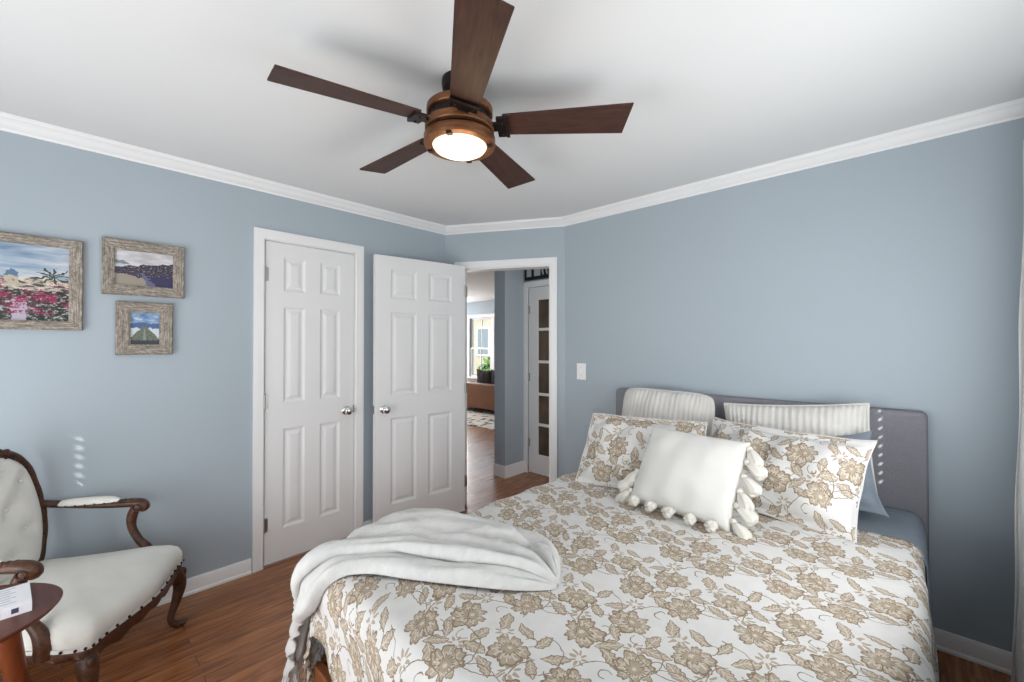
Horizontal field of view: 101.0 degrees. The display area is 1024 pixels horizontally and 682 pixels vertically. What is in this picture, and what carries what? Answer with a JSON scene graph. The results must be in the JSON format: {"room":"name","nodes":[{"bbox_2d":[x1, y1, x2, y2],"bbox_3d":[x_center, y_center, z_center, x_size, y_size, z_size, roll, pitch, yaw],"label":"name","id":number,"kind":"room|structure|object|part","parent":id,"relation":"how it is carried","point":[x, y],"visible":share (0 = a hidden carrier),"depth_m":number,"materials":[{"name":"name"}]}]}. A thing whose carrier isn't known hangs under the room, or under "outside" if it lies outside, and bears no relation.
{"room":"bedroom","nodes":[
{"label":"bedroom","id":0,"kind":"room"},
{"bbox_2d":[0,130,444,578],"bbox_3d":[-1.860,0.207,2.368,0.110,2.400,3.612,0,-1,43],"label":"wall","id":1,"kind":"structure","parent":0,"point":[174,432],"depth_m":2.24,"materials":[{"name":"blue paint"}]},
{"bbox_2d":[0,231,83,330],"bbox_3d":[-2.286,-0.268,1.819,0.026,0.429,0.613,0,-1,43],"label":"picture frame","id":2,"kind":"object","parent":1,"relation":"attached to","point":[41,278],"visible":1,"depth_m":1.94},
{"bbox_2d":[0,241,68,320],"bbox_3d":[-2.292,-0.267,1.825,0.008,0.353,0.525,0,-1,43],"label":"print","id":3,"kind":"object","parent":2,"relation":"attached to","point":[34,275],"depth_m":1.93},
{"bbox_2d":[101,236,184,298],"bbox_3d":[-1.920,-0.376,2.208,0.026,0.282,0.326,0,-1,43],"label":"picture frame","id":4,"kind":"object","parent":1,"relation":"attached to","point":[129,267],"visible":1,"depth_m":2.20,"materials":[{"name":"beige wood"}]},
{"bbox_2d":[115,249,172,287],"bbox_3d":[-1.926,-0.376,2.214,0.008,0.186,0.238,0,-1,43],"label":"print","id":5,"kind":"object","parent":4,"relation":"attached to","point":[134,268],"depth_m":2.21},
{"bbox_2d":[115,301,172,354],"bbox_3d":[-1.918,-0.065,2.206,0.026,0.273,0.226,0,-1,43],"label":"picture frame","id":6,"kind":"object","parent":1,"relation":"attached to","point":[141,328],"visible":1,"depth_m":2.20,"materials":[{"name":"beige wood"}]},
{"bbox_2d":[131,312,158,343],"bbox_3d":[-1.925,-0.065,2.212,0.008,0.173,0.122,0,-1,43],"label":"print","id":7,"kind":"object","parent":6,"relation":"attached to","point":[144,325],"depth_m":2.21},
{"bbox_2d":[156,558,251,606],"bbox_3d":[-2.280,1.358,1.819,0.018,0.088,2.033,0,-1,43],"label":"baseboard","id":8,"kind":"structure","parent":1,"relation":"attached to","point":[207,580],"depth_m":2.42,"materials":[{"name":"white paint"}]},
{"bbox_2d":[252,227,363,572],"bbox_3d":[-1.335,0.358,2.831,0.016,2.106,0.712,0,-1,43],"label":"trim","id":9,"kind":"structure","parent":1,"relation":"attached to","point":[260,234],"depth_m":2.61,"materials":[{"name":"white paint"}]},
{"bbox_2d":[263,241,353,564],"bbox_3d":[-1.333,0.385,2.826,0.102,2.024,0.587,0,-1,43],"label":"door","id":10,"kind":"structure","parent":1,"relation":"in","point":[309,354],"depth_m":2.82,"materials":[{"name":"white paint"}]},
{"bbox_3d":[-1.160,0.493,2.984,0.067,0.062,0.062,0,-1,43],"label":"knob","id":11,"kind":"part","parent":10,"relation":"part of","materials":[{"name":"silver metal"}]},
{"bbox_2d":[363,519,372,525],"bbox_3d":[-0.833,1.372,3.352,0.018,0.088,0.735,0,-1,43],"label":"baseboard","id":12,"kind":"structure","parent":1,"relation":"attached to","point":[370,521],"depth_m":3.11,"materials":[{"name":"white paint"}]},
{"bbox_2d":[373,254,466,522],"bbox_3d":[-0.686,0.389,3.280,0.782,2.028,0.152,0,-1,-38],"label":"door","id":13,"kind":"structure","parent":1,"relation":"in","point":[420,386],"depth_m":3.24,"materials":[{"name":"white paint"}]},
{"bbox_3d":[-0.912,0.496,3.046,0.062,0.062,0.067,0,-1,-38],"label":"knob","id":14,"kind":"part","parent":13,"relation":"part of","materials":[{"name":"silver metal"}]},
{"bbox_2d":[0,98,1023,234],"bbox_3d":[-0.404,-0.970,1.420,3.324,0.064,3.998,0,-1,43],"label":"trim","id":15,"kind":"structure","parent":1,"relation":"attached to","point":[1014,109],"depth_m":2.31,"materials":[{"name":"white paint"}]},
{"bbox_2d":[467,300,494,381],"bbox_3d":[0.347,0.265,8.939,5.630,2.400,0.120,0,-1,43],"label":"wall","id":16,"kind":"structure","parent":0,"point":[482,307],"depth_m":9.96,"materials":[{"name":"blue paint"}]},
{"bbox_2d":[467,313,493,376],"bbox_3d":[-0.456,0.113,9.604,1.700,1.475,0.018,0,-1,43],"label":"trim","id":17,"kind":"structure","parent":16,"relation":"attached to","point":[479,315],"depth_m":10.14,"materials":[{"name":"white paint"}]},
{"bbox_2d":[470,317,493,376],"bbox_3d":[-0.412,0.151,9.650,1.550,1.400,0.090,0,-1,43],"label":"window","id":18,"kind":"structure","parent":16,"relation":"in","point":[482,349],"depth_m":9.92,"materials":[{"name":"white paint"}]},
{"bbox_3d":[-0.727,0.503,9.915,0.665,0.640,0.004,0,-1,43],"label":"glass pane","id":19,"kind":"part","parent":18,"relation":"part of","materials":[{"name":"white"}]},
{"bbox_3d":[-0.703,-0.176,9.947,0.665,0.680,0.004,0,-1,43],"label":"glass pane","id":20,"kind":"part","parent":18,"relation":"part of","materials":[{"name":"white"}]},
{"bbox_2d":[445,226,564,477],"bbox_3d":[-0.085,0.217,3.568,1.190,2.400,0.110,0,-1,15],"label":"wall","id":21,"kind":"structure","parent":0,"point":[537,242],"depth_m":3.45,"materials":[{"name":"blue paint"}]},
{"bbox_2d":[454,257,556,503],"bbox_3d":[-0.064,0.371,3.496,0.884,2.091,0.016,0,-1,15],"label":"trim","id":22,"kind":"structure","parent":21,"relation":"attached to","point":[552,261],"depth_m":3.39,"materials":[{"name":"white paint"}]},
{"bbox_2d":[0,425,1010,681],"bbox_3d":[-1.075,1.458,4.784,9.250,0.060,8.300,0,-1,43],"label":"floor","id":23,"kind":"structure","parent":0,"point":[237,630],"depth_m":2.01,"materials":[{"name":"brown wood"}]},
{"bbox_2d":[0,583,62,681],"bbox_3d":[-1.603,1.097,1.145,0.530,0.602,0.524,0,-1,43],"label":"side table","id":24,"kind":"object","parent":23,"relation":"on","point":[45,596],"visible":0.88,"depth_m":1.30,"materials":[{"name":"brown wood"}]},
{"bbox_3d":[-1.558,1.107,1.324,0.059,0.586,0.122,0,-1,22],"label":"leg","id":25,"kind":"part","parent":24,"relation":"part of","materials":[{"name":"brown wood"}]},
{"bbox_2d":[0,582,31,620],"bbox_3d":[-1.552,0.781,1.208,0.156,0.030,0.230,0,-1,39],"label":"book","id":26,"kind":"object","parent":24,"relation":"on","point":[15,600],"visible":1,"depth_m":1.25,"materials":[{"name":"paper"}]},
{"bbox_2d":[0,588,15,606],"bbox_3d":[-1.556,0.766,1.211,0.114,0.001,0.170,0,-1,39],"label":"print","id":27,"kind":"object","parent":26,"relation":"on","point":[8,595],"depth_m":1.26},
{"bbox_2d":[0,449,186,681],"bbox_3d":[-1.837,0.915,1.728,0.670,0.973,0.672,0,-1,-13],"label":"armchair","id":28,"kind":"object","parent":23,"relation":"on","point":[105,595],"visible":0.97,"depth_m":1.73,"materials":[{"name":"beige fabric"}]},
{"bbox_3d":[-2.078,0.733,1.673,0.096,0.532,0.460,0,-1,-13],"label":"backrest","id":29,"kind":"part","parent":28,"relation":"part of","materials":[{"name":"beige fabric"}]},
{"bbox_3d":[-1.843,0.767,1.440,0.429,0.116,0.066,0,-1,-5],"label":"arm","id":30,"kind":"part","parent":28,"relation":"part of","materials":[{"name":"brown wood"}]},
{"bbox_3d":[-2.097,0.729,1.669,0.107,0.602,0.522,0,-1,-13],"label":"frame","id":31,"kind":"part","parent":28,"relation":"part of","materials":[{"name":"brown wood"}]},
{"bbox_3d":[-1.521,1.238,1.506,0.099,0.324,0.064,0,-1,29],"label":"leg","id":32,"kind":"part","parent":28,"relation":"part of","materials":[{"name":"brown wood"}]},
{"bbox_3d":[-1.825,1.122,1.729,0.626,0.070,0.642,0,-1,-13],"label":"seat rail","id":33,"kind":"part","parent":28,"relation":"part of","materials":[{"name":"brown wood"}]},
{"bbox_3d":[-1.825,1.022,1.730,0.627,0.135,0.644,0,-1,-13],"label":"seat","id":34,"kind":"part","parent":28,"relation":"part of","materials":[{"name":"beige fabric"}]},
{"bbox_3d":[-1.971,0.772,1.986,0.429,0.116,0.066,0,-1,-21],"label":"arm","id":35,"kind":"part","parent":28,"relation":"part of","materials":[{"name":"brown wood"}]},
{"bbox_3d":[-1.825,1.082,1.730,0.632,0.014,0.646,0,-1,-13],"label":"gimp trim","id":36,"kind":"part","parent":28,"relation":"part of","materials":[{"name":"white fabric"}]},
{"bbox_3d":[-1.652,1.243,2.062,0.064,0.324,0.099,0,-1,34],"label":"leg","id":37,"kind":"part","parent":28,"relation":"part of","materials":[{"name":"brown wood"}]},
{"bbox_2d":[467,406,493,429],"bbox_3d":[-0.650,1.452,8.185,2.400,0.012,1.470,0,-1,43],"label":"rug","id":38,"kind":"object","parent":23,"relation":"on","point":[478,417],"visible":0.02,"depth_m":7.96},
{"bbox_2d":[467,381,493,409],"bbox_3d":[-0.485,1.151,8.727,1.900,0.600,0.680,0,-1,43],"label":"sofa","id":39,"kind":"object","parent":38,"relation":"on","point":[479,395],"visible":0.23,"depth_m":8.39,"materials":[{"name":"brown leather"}]},
{"bbox_2d":[477,369,491,383],"bbox_3d":[-0.561,0.818,8.751,0.500,0.480,0.187,0,-1,41],"label":"plant pot","id":40,"kind":"object","parent":39,"relation":"on","point":[483,376],"visible":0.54,"depth_m":8.66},
{"bbox_2d":[491,369,493,383],"bbox_3d":[-0.241,0.816,8.449,0.500,0.480,0.173,0,-1,45],"label":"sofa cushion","id":41,"kind":"object","parent":39,"relation":"on","point":[492,371],"visible":0.13,"depth_m":8.50,"materials":[{"name":"grey fabric"}]},
{"bbox_2d":[314,388,928,681],"bbox_3d":[0.610,0.862,1.708,1.581,1.078,2.156,0,-1,43],"label":"bed","id":42,"kind":"object","parent":23,"relation":"on","point":[900,453],"visible":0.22,"depth_m":1.97,"materials":[{"name":"grey fabric"}]},
{"bbox_3d":[-0.120,1.197,0.932,1.561,0.195,0.030,0,-1,43],"label":"foot rail","id":43,"kind":"part","parent":42,"relation":"part of","materials":[{"name":"brown wood"}]},
{"bbox_3d":[0.035,1.198,2.209,0.035,0.175,2.076,0,-1,43],"label":"rail","id":44,"kind":"part","parent":42,"relation":"part of","materials":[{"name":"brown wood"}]},
{"bbox_3d":[1.327,0.819,2.467,1.581,0.978,0.068,0,-1,43],"label":"headboard","id":45,"kind":"part","parent":42,"relation":"part of","materials":[{"name":"grey fabric"}]},
{"bbox_3d":[0.600,0.960,1.681,1.487,0.349,2.055,0,-1,43],"label":"mattress","id":46,"kind":"object","parent":42,"relation":"on","visible":0},
{"bbox_2d":[303,472,938,681],"bbox_3d":[0.412,1.121,1.498,1.614,0.733,1.711,0,-1,43],"label":"bedspread","id":47,"kind":"object","parent":46,"relation":"on","point":[641,595],"visible":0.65,"depth_m":1.21,"materials":[{"name":"beige fabric"}]},
{"bbox_2d":[282,508,560,681],"bbox_3d":[-0.327,0.979,1.513,0.993,0.658,0.443,0,-1,4],"label":"throw blanket","id":48,"kind":"object","parent":47,"relation":"on","point":[435,545],"visible":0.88,"depth_m":1.38,"materials":[{"name":"white fabric"}]},
{"bbox_2d":[575,413,707,487],"bbox_3d":[0.675,0.594,2.241,0.638,0.355,0.265,0,-1,34],"label":"pillow sham","id":49,"kind":"object","parent":47,"relation":"on","point":[616,445],"visible":0.66,"depth_m":2.26,"materials":[{"name":"beige fabric"}]},
{"bbox_2d":[615,426,767,539],"bbox_3d":[0.772,0.614,1.888,0.325,0.369,0.623,0,-1,-44],"label":"throw pillow","id":50,"kind":"object","parent":47,"relation":"on","point":[694,477],"visible":0.98,"depth_m":1.82,"materials":[{"name":"white fabric"}]},
{"bbox_2d":[711,417,876,542],"bbox_3d":[1.192,0.593,1.930,0.262,0.372,0.688,0,-1,-36],"label":"pillow sham","id":51,"kind":"object","parent":47,"relation":"on","point":[813,481],"visible":0.68,"depth_m":1.77,"materials":[{"name":"beige fabric"}]},
{"bbox_2d":[622,388,714,436],"bbox_3d":[0.939,0.544,2.612,0.195,0.478,0.584,1,-1,-45],"label":"euro pillow","id":52,"kind":"object","parent":46,"relation":"on","point":[637,402],"visible":0.37,"depth_m":2.56,"materials":[{"name":"white fabric"}]},
{"bbox_2d":[832,430,889,517],"bbox_3d":[1.377,0.614,2.001,0.619,0.433,0.168,0,-1,43],"label":"pillow","id":53,"kind":"object","parent":46,"relation":"on","point":[870,502],"visible":0.09,"depth_m":1.81,"materials":[{"name":"blue fabric"}]},
{"bbox_2d":[857,506,934,627],"bbox_3d":[1.387,0.937,1.997,0.864,0.322,0.500,0,-1,43],"label":"sheet","id":54,"kind":"object","parent":46,"relation":"on","point":[902,524],"visible":0.34,"depth_m":1.77,"materials":[{"name":"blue fabric"}]},
{"bbox_2d":[724,403,877,492],"bbox_3d":[1.425,0.551,2.142,0.670,0.522,0.213,0,-1,39],"label":"euro pillow","id":55,"kind":"object","parent":54,"relation":"on","point":[832,419],"visible":0.35,"depth_m":2.07,"materials":[{"name":"white fabric"}]},
{"bbox_2d":[494,270,523,465],"bbox_3d":[1.082,0.237,5.735,0.157,2.400,3.531,0,-1,43],"label":"wall","id":56,"kind":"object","parent":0,"point":[509,284],"visible":0.21,"depth_m":4.48,"materials":[{"name":"blue paint"}]},
{"bbox_2d":[493,461,524,478],"bbox_3d":[-0.025,1.365,4.540,0.175,0.123,0.324,0,-1,43],"label":"baseboard","id":57,"kind":"structure","parent":56,"relation":"attached to","point":[517,468],"depth_m":4.45,"materials":[{"name":"white paint"}]},
{"bbox_2d":[0,0,1023,302],"bbox_3d":[-1.075,-1.002,4.806,9.250,0.060,8.300,0,-1,43],"label":"ceiling","id":58,"kind":"structure","parent":0,"point":[716,88],"depth_m":1.60,"materials":[{"name":"paint"}]},
{"bbox_2d":[267,0,633,188],"bbox_3d":[-0.197,-0.857,1.575,1.244,0.286,1.193,0,-1,-11],"label":"ceiling fan","id":59,"kind":"object","parent":58,"relation":"hanging from","point":[459,126],"visible":1,"depth_m":1.51,"materials":[{"name":"brown wood"}]},
{"bbox_3d":[-0.548,-0.825,1.414,0.472,0.008,0.148,0,11,-31],"label":"blade","id":60,"kind":"part","parent":59,"relation":"part of","materials":[{"name":"brown wood"}]},
{"bbox_3d":[-0.503,-0.821,1.887,0.472,0.008,0.148,0,11,41],"label":"blade","id":61,"kind":"part","parent":59,"relation":"part of","materials":[{"name":"brown wood"}]},
{"bbox_2d":[432,133,486,160],"bbox_3d":[-0.200,-0.733,1.619,0.208,0.040,0.208,0,-1,43],"label":"diffuser","id":62,"kind":"object","parent":59,"relation":"attached to","point":[449,146],"depth_m":1.58,"materials":[{"name":"beige glass"}]},
{"bbox_3d":[-0.112,-0.827,1.226,0.148,0.008,0.472,12,-3,-12],"label":"blade","id":63,"kind":"part","parent":59,"relation":"part of","materials":[{"name":"brown wood"}]},
{"bbox_3d":[-0.040,-0.820,1.991,0.148,0.008,0.472,-13,-6,23],"label":"blade","id":64,"kind":"part","parent":59,"relation":"part of","materials":[{"name":"brown wood"}]},
{"bbox_3d":[0.202,-0.823,1.582,0.472,0.008,0.148,0,-13,5],"label":"blade","id":65,"kind":"part","parent":59,"relation":"part of","materials":[{"name":"brown wood"}]},
{"bbox_2d":[524,270,548,471],"bbox_3d":[0.818,0.222,4.050,1.773,2.400,0.105,0,-1,43],"label":"wall","id":66,"kind":"structure","parent":0,"point":[524,270],"depth_m":4.60,"materials":[{"name":"blue paint"}]},
{"bbox_2d":[524,279,548,472],"bbox_3d":[0.461,0.391,4.303,0.926,2.066,0.014,0,-1,43],"label":"trim","id":67,"kind":"structure","parent":66,"relation":"attached to","point":[527,285],"depth_m":4.59,"materials":[{"name":"white paint"}]},
{"bbox_2d":[525,269,548,280],"bbox_3d":[0.398,-0.783,4.362,0.700,0.250,0.026,0,-1,43],"label":"sign","id":68,"kind":"object","parent":66,"relation":"attached to","point":[531,274],"visible":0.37,"depth_m":4.48,"materials":[{"name":"black metal"}]},
{"bbox_2d":[528,286,548,476],"bbox_3d":[0.480,0.419,4.330,0.808,1.990,0.045,0,-1,43],"label":"door","id":69,"kind":"structure","parent":66,"relation":"in","point":[538,307],"depth_m":4.50,"materials":[{"name":"white paint"}]},
{"bbox_3d":[0.346,-0.289,4.466,0.160,0.301,0.006,0,-1,43],"label":"glass pane","id":70,"kind":"part","parent":69,"relation":"part of","materials":[{"name":"glass"}]},
{"bbox_3d":[0.346,0.048,4.463,0.160,0.316,0.006,0,-1,43],"label":"glass pane","id":71,"kind":"part","parent":69,"relation":"part of","materials":[{"name":"glass"}]},
{"bbox_3d":[0.346,0.393,4.460,0.160,0.316,0.006,0,-1,43],"label":"glass pane","id":72,"kind":"part","parent":69,"relation":"part of","materials":[{"name":"glass"}]},
{"bbox_3d":[0.346,0.728,4.457,0.160,0.296,0.006,0,-1,43],"label":"glass pane","id":73,"kind":"part","parent":69,"relation":"part of","materials":[{"name":"glass"}]},
{"bbox_3d":[0.346,1.058,4.454,0.160,0.305,0.006,0,-1,43],"label":"glass pane","id":74,"kind":"part","parent":69,"relation":"part of","materials":[{"name":"glass"}]},
{"bbox_2d":[565,118,1023,652],"bbox_3d":[1.379,0.208,2.551,2.519,2.400,0.110,0,-1,43],"label":"wall","id":75,"kind":"structure","parent":0,"point":[891,278],"depth_m":2.13,"materials":[{"name":"blue paint"}]},
{"bbox_2d":[577,363,585,379],"bbox_3d":[0.533,0.236,3.262,0.082,0.126,0.016,0,-1,43],"label":"light switch","id":76,"kind":"object","parent":75,"relation":"attached to","point":[581,367],"visible":1,"depth_m":3.26,"materials":[{"name":"white plastic"}]},
{"bbox_2d":[933,627,1011,674],"bbox_3d":[1.297,1.364,2.530,2.404,0.088,0.018,0,-1,43],"label":"baseboard","id":77,"kind":"structure","parent":75,"relation":"attached to","point":[971,650],"depth_m":1.84,"materials":[{"name":"white paint"}]},
{"bbox_3d":[0.807,0.188,0.191,0.110,2.400,4.108,0,-1,43],"label":"wall","id":78,"kind":"structure","parent":0,"visible":0},
{"bbox_2d":[1011,140,1023,681],"bbox_3d":[1.412,0.277,1.007,0.130,2.196,1.806,0,-1,43],"label":"curtain","id":79,"kind":"object","parent":78,"relation":"hanging from","point":[1017,660],"visible":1,"depth_m":1.59,"materials":[{"name":"grey fabric"}]}
]}

